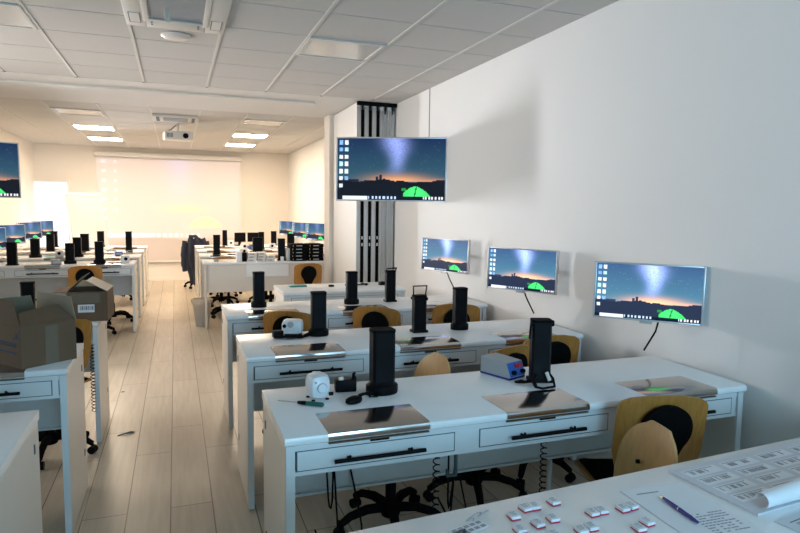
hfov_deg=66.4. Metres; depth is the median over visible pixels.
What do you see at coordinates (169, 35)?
smoke detector
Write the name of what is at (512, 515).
box
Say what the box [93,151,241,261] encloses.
projection screen
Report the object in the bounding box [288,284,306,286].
pencil case
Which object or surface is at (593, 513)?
box
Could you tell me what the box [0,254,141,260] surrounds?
countertop
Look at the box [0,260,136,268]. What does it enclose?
countertop
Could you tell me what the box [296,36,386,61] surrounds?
recessed light
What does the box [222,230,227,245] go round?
tower
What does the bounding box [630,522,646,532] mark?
box
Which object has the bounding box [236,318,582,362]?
countertop
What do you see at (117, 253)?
control box
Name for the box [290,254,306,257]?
tool case
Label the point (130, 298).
swivel chair
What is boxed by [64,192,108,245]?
whiteboard
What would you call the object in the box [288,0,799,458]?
wall
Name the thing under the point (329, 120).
wall
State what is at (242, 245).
control unit
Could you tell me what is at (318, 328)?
tower
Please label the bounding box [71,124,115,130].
recessed light
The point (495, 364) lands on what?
control box
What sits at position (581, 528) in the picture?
box
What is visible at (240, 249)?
control unit
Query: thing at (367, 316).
swivel chair
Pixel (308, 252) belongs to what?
tool case
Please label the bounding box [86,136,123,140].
recessed light
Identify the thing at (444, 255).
monitor
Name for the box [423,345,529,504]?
swivel chair
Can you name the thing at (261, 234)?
tower
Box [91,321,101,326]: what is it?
countertop
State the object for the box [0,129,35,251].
wall
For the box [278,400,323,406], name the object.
screwdriver
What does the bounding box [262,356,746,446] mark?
countertop
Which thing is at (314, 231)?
monitor
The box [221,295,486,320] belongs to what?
countertop
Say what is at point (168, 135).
projector
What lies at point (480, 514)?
cord
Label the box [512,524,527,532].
box
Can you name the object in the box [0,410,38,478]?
countertop
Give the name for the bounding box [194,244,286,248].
countertop
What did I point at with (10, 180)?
television
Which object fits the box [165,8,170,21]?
tag
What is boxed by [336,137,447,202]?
television
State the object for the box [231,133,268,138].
recessed light
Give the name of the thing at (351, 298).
tower
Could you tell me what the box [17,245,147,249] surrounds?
countertop
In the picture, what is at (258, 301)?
tower
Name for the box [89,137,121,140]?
diffuser
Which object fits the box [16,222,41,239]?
monitor
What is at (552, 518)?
box
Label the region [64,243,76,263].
tower
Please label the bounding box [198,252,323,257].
countertop
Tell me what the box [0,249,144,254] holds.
countertop
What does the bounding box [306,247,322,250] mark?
tool case
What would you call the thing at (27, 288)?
tower
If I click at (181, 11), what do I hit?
grille
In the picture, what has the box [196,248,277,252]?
countertop
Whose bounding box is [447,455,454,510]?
cord
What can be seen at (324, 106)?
beam
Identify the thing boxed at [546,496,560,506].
box
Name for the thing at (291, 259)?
tool case
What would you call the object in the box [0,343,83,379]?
countertop
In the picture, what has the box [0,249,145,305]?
desk
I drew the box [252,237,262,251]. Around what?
tower
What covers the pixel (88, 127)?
diffuser
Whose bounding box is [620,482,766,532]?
notepaper
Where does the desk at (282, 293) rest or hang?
on the floor
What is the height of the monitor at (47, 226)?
0.323 m
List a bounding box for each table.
[201,258,323,328]
[349,437,799,532]
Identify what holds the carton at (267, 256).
on the carton
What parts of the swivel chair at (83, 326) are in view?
leg, leg, backrest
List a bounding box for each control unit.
[55,250,63,256]
[120,255,129,262]
[228,240,233,245]
[239,248,246,252]
[240,243,246,247]
[269,243,275,248]
[282,318,302,334]
[306,371,332,401]
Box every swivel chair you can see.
[38,319,97,469]
[68,266,116,334]
[107,258,132,324]
[109,248,132,299]
[184,281,192,288]
[209,247,241,296]
[209,251,238,306]
[210,257,234,318]
[248,251,275,302]
[262,311,310,432]
[269,256,277,301]
[294,263,321,283]
[333,352,450,532]
[353,306,400,328]
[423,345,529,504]
[432,303,479,323]
[516,335,579,486]
[574,395,707,481]
[613,420,677,476]
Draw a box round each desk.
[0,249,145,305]
[0,254,142,316]
[0,260,137,331]
[0,343,87,532]
[0,410,42,532]
[17,245,148,295]
[84,321,109,442]
[194,244,286,293]
[196,248,277,297]
[198,252,323,296]
[221,295,486,428]
[236,318,582,509]
[262,356,746,532]
[274,282,405,301]
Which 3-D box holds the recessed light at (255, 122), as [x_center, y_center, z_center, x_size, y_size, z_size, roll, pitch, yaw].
[-1.989,-2.091,8.899,0.585,0.020,0.545,-1,6,-20]
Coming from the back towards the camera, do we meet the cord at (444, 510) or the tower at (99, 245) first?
the tower at (99, 245)
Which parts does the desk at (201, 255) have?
panel, steel plate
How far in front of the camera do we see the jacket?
11.89 m
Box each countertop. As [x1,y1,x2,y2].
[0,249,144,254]
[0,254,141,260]
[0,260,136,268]
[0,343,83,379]
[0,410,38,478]
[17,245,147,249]
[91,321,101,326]
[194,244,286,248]
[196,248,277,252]
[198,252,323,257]
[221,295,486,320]
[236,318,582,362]
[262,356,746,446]
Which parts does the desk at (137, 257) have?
steel plate, rail, steel plate, panel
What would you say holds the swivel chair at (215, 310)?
on the floor
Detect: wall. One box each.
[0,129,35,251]
[33,144,287,277]
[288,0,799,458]
[324,115,333,283]
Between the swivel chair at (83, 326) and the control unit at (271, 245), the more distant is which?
the control unit at (271, 245)
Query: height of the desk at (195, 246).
0.886 m
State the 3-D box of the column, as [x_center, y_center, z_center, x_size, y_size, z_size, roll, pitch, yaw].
[-0.472,-0.544,7.739,0.480,2.825,1.150,-1,6,-20]
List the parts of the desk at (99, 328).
modesty panel, panel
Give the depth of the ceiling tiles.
4.94 m
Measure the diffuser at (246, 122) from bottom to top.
0.010 m
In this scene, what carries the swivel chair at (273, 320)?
on the floor
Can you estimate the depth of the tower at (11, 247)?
7.34 m
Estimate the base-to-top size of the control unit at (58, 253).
0.100 m
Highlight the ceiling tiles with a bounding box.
[0,0,617,153]
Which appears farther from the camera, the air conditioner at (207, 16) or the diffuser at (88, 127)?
the diffuser at (88, 127)
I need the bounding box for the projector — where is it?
[163,123,192,141]
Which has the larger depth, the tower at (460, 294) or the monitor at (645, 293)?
the tower at (460, 294)
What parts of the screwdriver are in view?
handle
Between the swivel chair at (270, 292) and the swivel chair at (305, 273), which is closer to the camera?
the swivel chair at (305, 273)
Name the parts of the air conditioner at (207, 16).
intake frame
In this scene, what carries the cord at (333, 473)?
hanging from the desk at (489, 421)
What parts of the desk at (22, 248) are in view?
panel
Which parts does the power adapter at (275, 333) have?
casing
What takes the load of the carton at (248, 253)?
on the carton
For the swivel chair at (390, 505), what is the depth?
3.09 m
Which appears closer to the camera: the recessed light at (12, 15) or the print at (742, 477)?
the print at (742, 477)
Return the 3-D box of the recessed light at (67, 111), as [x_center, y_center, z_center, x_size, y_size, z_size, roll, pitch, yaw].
[-4.243,-2.042,8.076,0.585,0.020,0.545,-1,6,-20]
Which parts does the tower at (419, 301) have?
handle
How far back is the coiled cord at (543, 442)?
2.56 m
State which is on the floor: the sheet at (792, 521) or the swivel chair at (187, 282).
the swivel chair at (187, 282)
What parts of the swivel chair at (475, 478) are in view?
leg, leg, leg, backrest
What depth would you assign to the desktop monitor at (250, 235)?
11.84 m
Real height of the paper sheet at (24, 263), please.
0.004 m
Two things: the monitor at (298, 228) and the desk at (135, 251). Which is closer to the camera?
the desk at (135, 251)
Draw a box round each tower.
[6,242,19,265]
[19,281,35,308]
[29,239,41,257]
[45,234,54,251]
[50,231,58,246]
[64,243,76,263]
[73,237,83,256]
[80,234,90,250]
[93,241,105,262]
[97,231,104,246]
[125,231,132,250]
[213,235,220,254]
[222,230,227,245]
[251,271,266,307]
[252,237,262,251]
[258,232,264,248]
[271,231,276,244]
[277,238,285,259]
[287,233,293,247]
[308,291,328,336]
[344,271,358,304]
[366,327,397,395]
[383,267,396,301]
[410,285,427,332]
[450,287,468,330]
[514,318,555,389]
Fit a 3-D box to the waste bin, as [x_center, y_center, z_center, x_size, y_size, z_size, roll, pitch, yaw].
[-2.696,0.623,8.335,0.284,0.375,0.284,-1,6,-20]
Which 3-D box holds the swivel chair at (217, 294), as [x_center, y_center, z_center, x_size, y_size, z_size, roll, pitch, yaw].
[-3.203,0.077,11.250,0.591,0.907,0.610,-1,6,-20]
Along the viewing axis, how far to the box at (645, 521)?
1.51 m
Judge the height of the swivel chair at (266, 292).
0.907 m
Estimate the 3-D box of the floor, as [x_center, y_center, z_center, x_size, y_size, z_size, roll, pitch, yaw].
[-2.126,1.124,5.587,5.435,0.100,17.200,-1,6,-20]
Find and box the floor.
[39,280,588,532]
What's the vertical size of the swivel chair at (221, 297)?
0.907 m
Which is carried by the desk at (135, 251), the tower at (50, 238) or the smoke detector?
the tower at (50, 238)
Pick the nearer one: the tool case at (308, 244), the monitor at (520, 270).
the monitor at (520, 270)
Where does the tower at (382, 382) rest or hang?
on the desk at (489, 421)
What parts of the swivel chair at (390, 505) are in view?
leg, leg, leg, leg, leg, backrest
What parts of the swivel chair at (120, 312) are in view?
leg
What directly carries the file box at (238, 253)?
on the table at (224, 275)
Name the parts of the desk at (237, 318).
panel, modesty panel, drawer, steel plate, rail, steel plate, drawer, drawer, steel plate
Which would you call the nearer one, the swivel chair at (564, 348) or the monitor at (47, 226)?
the swivel chair at (564, 348)
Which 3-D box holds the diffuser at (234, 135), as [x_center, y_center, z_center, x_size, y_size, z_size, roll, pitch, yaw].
[-2.571,-2.246,10.484,0.533,0.010,0.493,-1,6,-20]
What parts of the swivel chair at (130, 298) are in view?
backrest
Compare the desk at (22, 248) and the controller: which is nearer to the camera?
the controller
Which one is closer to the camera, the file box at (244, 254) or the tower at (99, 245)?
the tower at (99, 245)
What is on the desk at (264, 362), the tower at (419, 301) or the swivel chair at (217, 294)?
the tower at (419, 301)
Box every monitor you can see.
[0,224,25,243]
[0,227,5,249]
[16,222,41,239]
[31,220,53,236]
[234,232,245,245]
[247,232,258,245]
[279,221,295,234]
[292,222,305,238]
[306,222,323,240]
[421,237,470,286]
[487,246,559,313]
[592,261,706,350]
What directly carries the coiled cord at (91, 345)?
hanging from the desk at (99, 328)
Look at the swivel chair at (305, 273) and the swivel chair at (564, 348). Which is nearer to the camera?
the swivel chair at (564, 348)
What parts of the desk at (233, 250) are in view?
panel, steel plate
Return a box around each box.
[0,292,76,369]
[51,259,60,264]
[52,272,113,320]
[114,251,122,255]
[236,251,241,261]
[242,252,246,261]
[480,352,525,380]
[506,511,520,521]
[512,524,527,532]
[518,503,532,512]
[527,501,540,511]
[530,518,545,529]
[545,513,559,523]
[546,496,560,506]
[547,529,559,532]
[573,524,588,532]
[583,521,598,532]
[584,507,599,517]
[594,505,608,515]
[615,503,630,513]
[623,501,638,510]
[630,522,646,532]
[639,516,655,527]
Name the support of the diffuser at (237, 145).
attached to the recessed light at (226, 144)
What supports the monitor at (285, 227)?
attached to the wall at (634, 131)
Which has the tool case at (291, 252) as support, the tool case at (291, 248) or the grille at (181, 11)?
the tool case at (291, 248)
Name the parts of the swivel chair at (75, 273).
backrest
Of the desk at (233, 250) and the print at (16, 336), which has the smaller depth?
the print at (16, 336)
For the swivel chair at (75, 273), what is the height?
0.907 m
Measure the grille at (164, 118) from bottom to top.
0.006 m
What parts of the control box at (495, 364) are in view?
panel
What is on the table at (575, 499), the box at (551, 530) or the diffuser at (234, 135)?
the box at (551, 530)
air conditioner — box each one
[120,0,231,34]
[152,113,198,122]
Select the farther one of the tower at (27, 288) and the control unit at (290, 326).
the tower at (27, 288)
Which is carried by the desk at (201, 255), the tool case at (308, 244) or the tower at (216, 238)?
the tower at (216, 238)
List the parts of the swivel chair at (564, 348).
leg, backrest, leg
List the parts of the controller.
casing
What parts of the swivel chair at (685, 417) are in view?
seat, backrest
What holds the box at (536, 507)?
on the table at (575, 499)
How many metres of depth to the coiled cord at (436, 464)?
2.40 m
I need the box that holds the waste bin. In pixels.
[191,297,212,326]
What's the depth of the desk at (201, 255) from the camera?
9.26 m
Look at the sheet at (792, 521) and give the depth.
1.53 m
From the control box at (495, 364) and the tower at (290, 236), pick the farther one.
the tower at (290, 236)
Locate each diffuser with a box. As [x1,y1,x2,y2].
[0,5,31,27]
[74,125,113,129]
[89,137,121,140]
[225,144,253,146]
[233,134,266,137]
[243,120,283,125]
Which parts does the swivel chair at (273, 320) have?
backrest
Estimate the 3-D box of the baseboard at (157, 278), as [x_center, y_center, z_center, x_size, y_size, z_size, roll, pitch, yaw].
[-4.720,0.263,13.582,4.485,0.070,0.014,-1,6,-20]
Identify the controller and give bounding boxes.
[345,391,379,404]
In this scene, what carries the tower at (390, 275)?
on the desk at (237, 318)
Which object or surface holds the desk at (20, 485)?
on the floor
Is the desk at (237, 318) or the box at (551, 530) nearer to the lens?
the box at (551, 530)
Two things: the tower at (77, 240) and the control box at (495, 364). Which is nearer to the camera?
the control box at (495, 364)
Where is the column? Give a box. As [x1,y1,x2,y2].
[333,101,396,282]
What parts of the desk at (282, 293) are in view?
panel, drawer, rail, drawer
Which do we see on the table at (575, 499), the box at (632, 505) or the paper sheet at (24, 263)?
the box at (632, 505)
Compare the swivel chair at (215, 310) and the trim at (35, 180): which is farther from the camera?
the trim at (35, 180)
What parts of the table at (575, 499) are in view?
label strip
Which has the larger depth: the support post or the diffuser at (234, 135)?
the diffuser at (234, 135)
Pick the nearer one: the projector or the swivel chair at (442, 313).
the swivel chair at (442, 313)
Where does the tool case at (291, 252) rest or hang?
on the tool case at (291, 255)
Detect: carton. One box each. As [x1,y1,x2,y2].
[247,252,256,255]
[266,255,274,258]
[285,248,289,260]
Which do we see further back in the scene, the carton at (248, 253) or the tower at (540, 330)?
the carton at (248, 253)
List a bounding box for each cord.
[90,345,95,411]
[314,471,338,532]
[338,469,362,532]
[432,457,439,514]
[438,473,466,511]
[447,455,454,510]
[466,510,488,520]
[539,442,547,491]
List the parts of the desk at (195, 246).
panel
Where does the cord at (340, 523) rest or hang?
hanging from the desk at (489, 421)
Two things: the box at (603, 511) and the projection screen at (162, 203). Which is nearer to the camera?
the box at (603, 511)
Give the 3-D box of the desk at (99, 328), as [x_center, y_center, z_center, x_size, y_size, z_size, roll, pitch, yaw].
[-3.096,0.784,4.024,2.085,0.843,0.600,-1,6,-20]
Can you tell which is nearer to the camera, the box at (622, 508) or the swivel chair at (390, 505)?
the box at (622, 508)
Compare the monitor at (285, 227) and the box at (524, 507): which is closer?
the box at (524, 507)
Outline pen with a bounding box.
[660,495,698,523]
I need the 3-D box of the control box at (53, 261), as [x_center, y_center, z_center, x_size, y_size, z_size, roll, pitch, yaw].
[-4.260,-0.058,7.575,0.100,0.060,0.122,-3,7,-37]
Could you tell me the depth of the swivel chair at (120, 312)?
8.55 m
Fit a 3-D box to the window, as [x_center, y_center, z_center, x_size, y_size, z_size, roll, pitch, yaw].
[-7.136,-0.683,12.575,0.585,2.080,0.055,-1,6,-20]
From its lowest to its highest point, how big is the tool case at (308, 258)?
0.046 m
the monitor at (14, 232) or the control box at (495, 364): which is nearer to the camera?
the control box at (495, 364)
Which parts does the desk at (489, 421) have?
panel, steel plate, drawer, handle, modesty panel, rail, steel plate, drawer, handle, steel plate, panel, drawer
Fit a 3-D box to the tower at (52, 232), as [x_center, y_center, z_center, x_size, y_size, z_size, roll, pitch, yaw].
[-6.059,-0.481,10.725,0.122,0.276,0.090,-1,6,-20]
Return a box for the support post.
[547,459,551,490]
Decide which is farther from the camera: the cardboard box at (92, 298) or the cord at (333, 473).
the cardboard box at (92, 298)
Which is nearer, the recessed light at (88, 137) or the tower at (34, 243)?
the tower at (34, 243)
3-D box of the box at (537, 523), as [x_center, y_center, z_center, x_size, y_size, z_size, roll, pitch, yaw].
[0.339,0.632,1.504,0.025,0.011,0.030,-2,6,-24]
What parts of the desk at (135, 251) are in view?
steel plate, steel plate, panel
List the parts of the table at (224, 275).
leg, leg, modesty panel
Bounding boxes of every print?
[0,333,17,353]
[637,491,749,532]
[684,446,799,498]
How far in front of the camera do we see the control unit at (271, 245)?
10.90 m
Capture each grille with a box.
[146,0,205,23]
[163,117,187,121]
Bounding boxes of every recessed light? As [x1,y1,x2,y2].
[0,2,37,29]
[50,107,104,116]
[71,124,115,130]
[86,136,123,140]
[224,143,256,146]
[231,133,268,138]
[241,119,286,126]
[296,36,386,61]
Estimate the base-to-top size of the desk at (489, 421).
0.843 m
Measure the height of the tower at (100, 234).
0.276 m
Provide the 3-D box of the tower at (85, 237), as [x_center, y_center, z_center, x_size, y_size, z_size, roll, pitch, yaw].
[-5.082,-0.389,9.863,0.146,0.276,0.108,-1,6,-20]
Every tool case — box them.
[288,243,306,247]
[288,246,306,250]
[290,250,306,253]
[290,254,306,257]
[290,257,306,260]
[304,243,323,246]
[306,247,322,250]
[306,257,323,260]
[307,250,322,253]
[307,254,322,256]
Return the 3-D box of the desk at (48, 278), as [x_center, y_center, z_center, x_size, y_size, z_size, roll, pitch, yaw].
[-4.436,0.404,7.698,2.065,0.886,0.600,-1,6,-20]
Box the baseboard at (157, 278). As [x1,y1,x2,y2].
[148,277,189,280]
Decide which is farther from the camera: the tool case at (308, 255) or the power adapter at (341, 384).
the tool case at (308, 255)
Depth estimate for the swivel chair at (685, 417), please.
2.40 m
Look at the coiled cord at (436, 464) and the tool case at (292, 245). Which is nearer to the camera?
the coiled cord at (436, 464)
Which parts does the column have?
panel, panel, panel, panel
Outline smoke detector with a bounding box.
[160,31,190,40]
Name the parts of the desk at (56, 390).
handle, steel plate, drawer, rail, modesty panel, panel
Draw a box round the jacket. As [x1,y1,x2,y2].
[181,235,209,284]
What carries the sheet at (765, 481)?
on the table at (575, 499)
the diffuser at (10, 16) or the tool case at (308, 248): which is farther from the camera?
the tool case at (308, 248)
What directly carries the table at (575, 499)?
on the floor
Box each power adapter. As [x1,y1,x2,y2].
[272,330,309,338]
[334,372,356,391]
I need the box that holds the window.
[34,182,68,245]
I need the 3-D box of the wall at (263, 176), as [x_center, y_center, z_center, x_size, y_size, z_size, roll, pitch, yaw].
[-5.030,-1.169,13.400,5.375,2.948,0.120,-1,6,-20]
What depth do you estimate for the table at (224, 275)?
8.24 m
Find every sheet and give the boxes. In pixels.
[22,263,50,264]
[668,441,799,515]
[775,512,799,532]
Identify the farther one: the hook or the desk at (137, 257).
the desk at (137, 257)
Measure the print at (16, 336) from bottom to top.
0.104 m
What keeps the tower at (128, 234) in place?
on the desk at (135, 251)
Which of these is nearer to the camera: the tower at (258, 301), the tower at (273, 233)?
the tower at (258, 301)
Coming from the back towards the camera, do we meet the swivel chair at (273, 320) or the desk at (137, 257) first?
the desk at (137, 257)
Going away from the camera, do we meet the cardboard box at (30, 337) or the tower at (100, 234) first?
the cardboard box at (30, 337)
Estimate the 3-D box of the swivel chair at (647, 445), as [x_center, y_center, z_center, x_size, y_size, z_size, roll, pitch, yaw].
[0.633,0.991,2.150,0.602,0.869,0.592,0,5,-8]
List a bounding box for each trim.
[0,0,560,153]
[0,79,314,105]
[34,179,71,242]
[429,88,429,133]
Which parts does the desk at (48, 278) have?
drawer, handle, steel plate, rail, modesty panel, steel plate, drawer, panel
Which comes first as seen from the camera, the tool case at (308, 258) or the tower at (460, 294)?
the tower at (460, 294)
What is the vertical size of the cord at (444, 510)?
0.460 m
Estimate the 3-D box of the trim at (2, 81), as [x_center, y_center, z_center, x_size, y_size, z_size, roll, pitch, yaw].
[-2.994,-1.866,6.453,4.220,0.021,0.140,-1,6,-20]
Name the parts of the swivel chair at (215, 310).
backrest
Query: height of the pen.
0.012 m
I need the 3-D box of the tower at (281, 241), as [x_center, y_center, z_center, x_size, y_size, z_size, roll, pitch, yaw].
[-1.660,-0.240,8.567,0.116,0.304,0.086,-1,6,-20]
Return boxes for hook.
[445,454,457,477]
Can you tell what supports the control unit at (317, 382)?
on the desk at (489, 421)
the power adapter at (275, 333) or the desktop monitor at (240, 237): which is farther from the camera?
the desktop monitor at (240, 237)
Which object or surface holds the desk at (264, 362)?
on the floor
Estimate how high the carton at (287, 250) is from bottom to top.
0.170 m
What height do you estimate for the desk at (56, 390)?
0.843 m
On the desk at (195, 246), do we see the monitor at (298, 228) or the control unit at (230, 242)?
the control unit at (230, 242)
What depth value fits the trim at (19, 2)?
4.97 m
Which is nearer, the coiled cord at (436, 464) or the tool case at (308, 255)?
the coiled cord at (436, 464)
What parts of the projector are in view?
casing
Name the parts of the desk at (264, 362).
panel, steel plate, drawer, handle, modesty panel, rail, steel plate, handle, drawer, steel plate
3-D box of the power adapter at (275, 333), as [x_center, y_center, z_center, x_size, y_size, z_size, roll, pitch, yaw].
[-0.648,0.405,3.657,0.216,0.047,0.106,-2,6,-26]
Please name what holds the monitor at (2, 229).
attached to the wall at (12, 210)
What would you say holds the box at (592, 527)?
on the table at (575, 499)
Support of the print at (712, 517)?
on the notepaper
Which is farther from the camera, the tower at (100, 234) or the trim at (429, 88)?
the tower at (100, 234)
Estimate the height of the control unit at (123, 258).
0.100 m
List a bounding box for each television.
[0,141,20,197]
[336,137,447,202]
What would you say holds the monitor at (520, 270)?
attached to the wall at (634, 131)

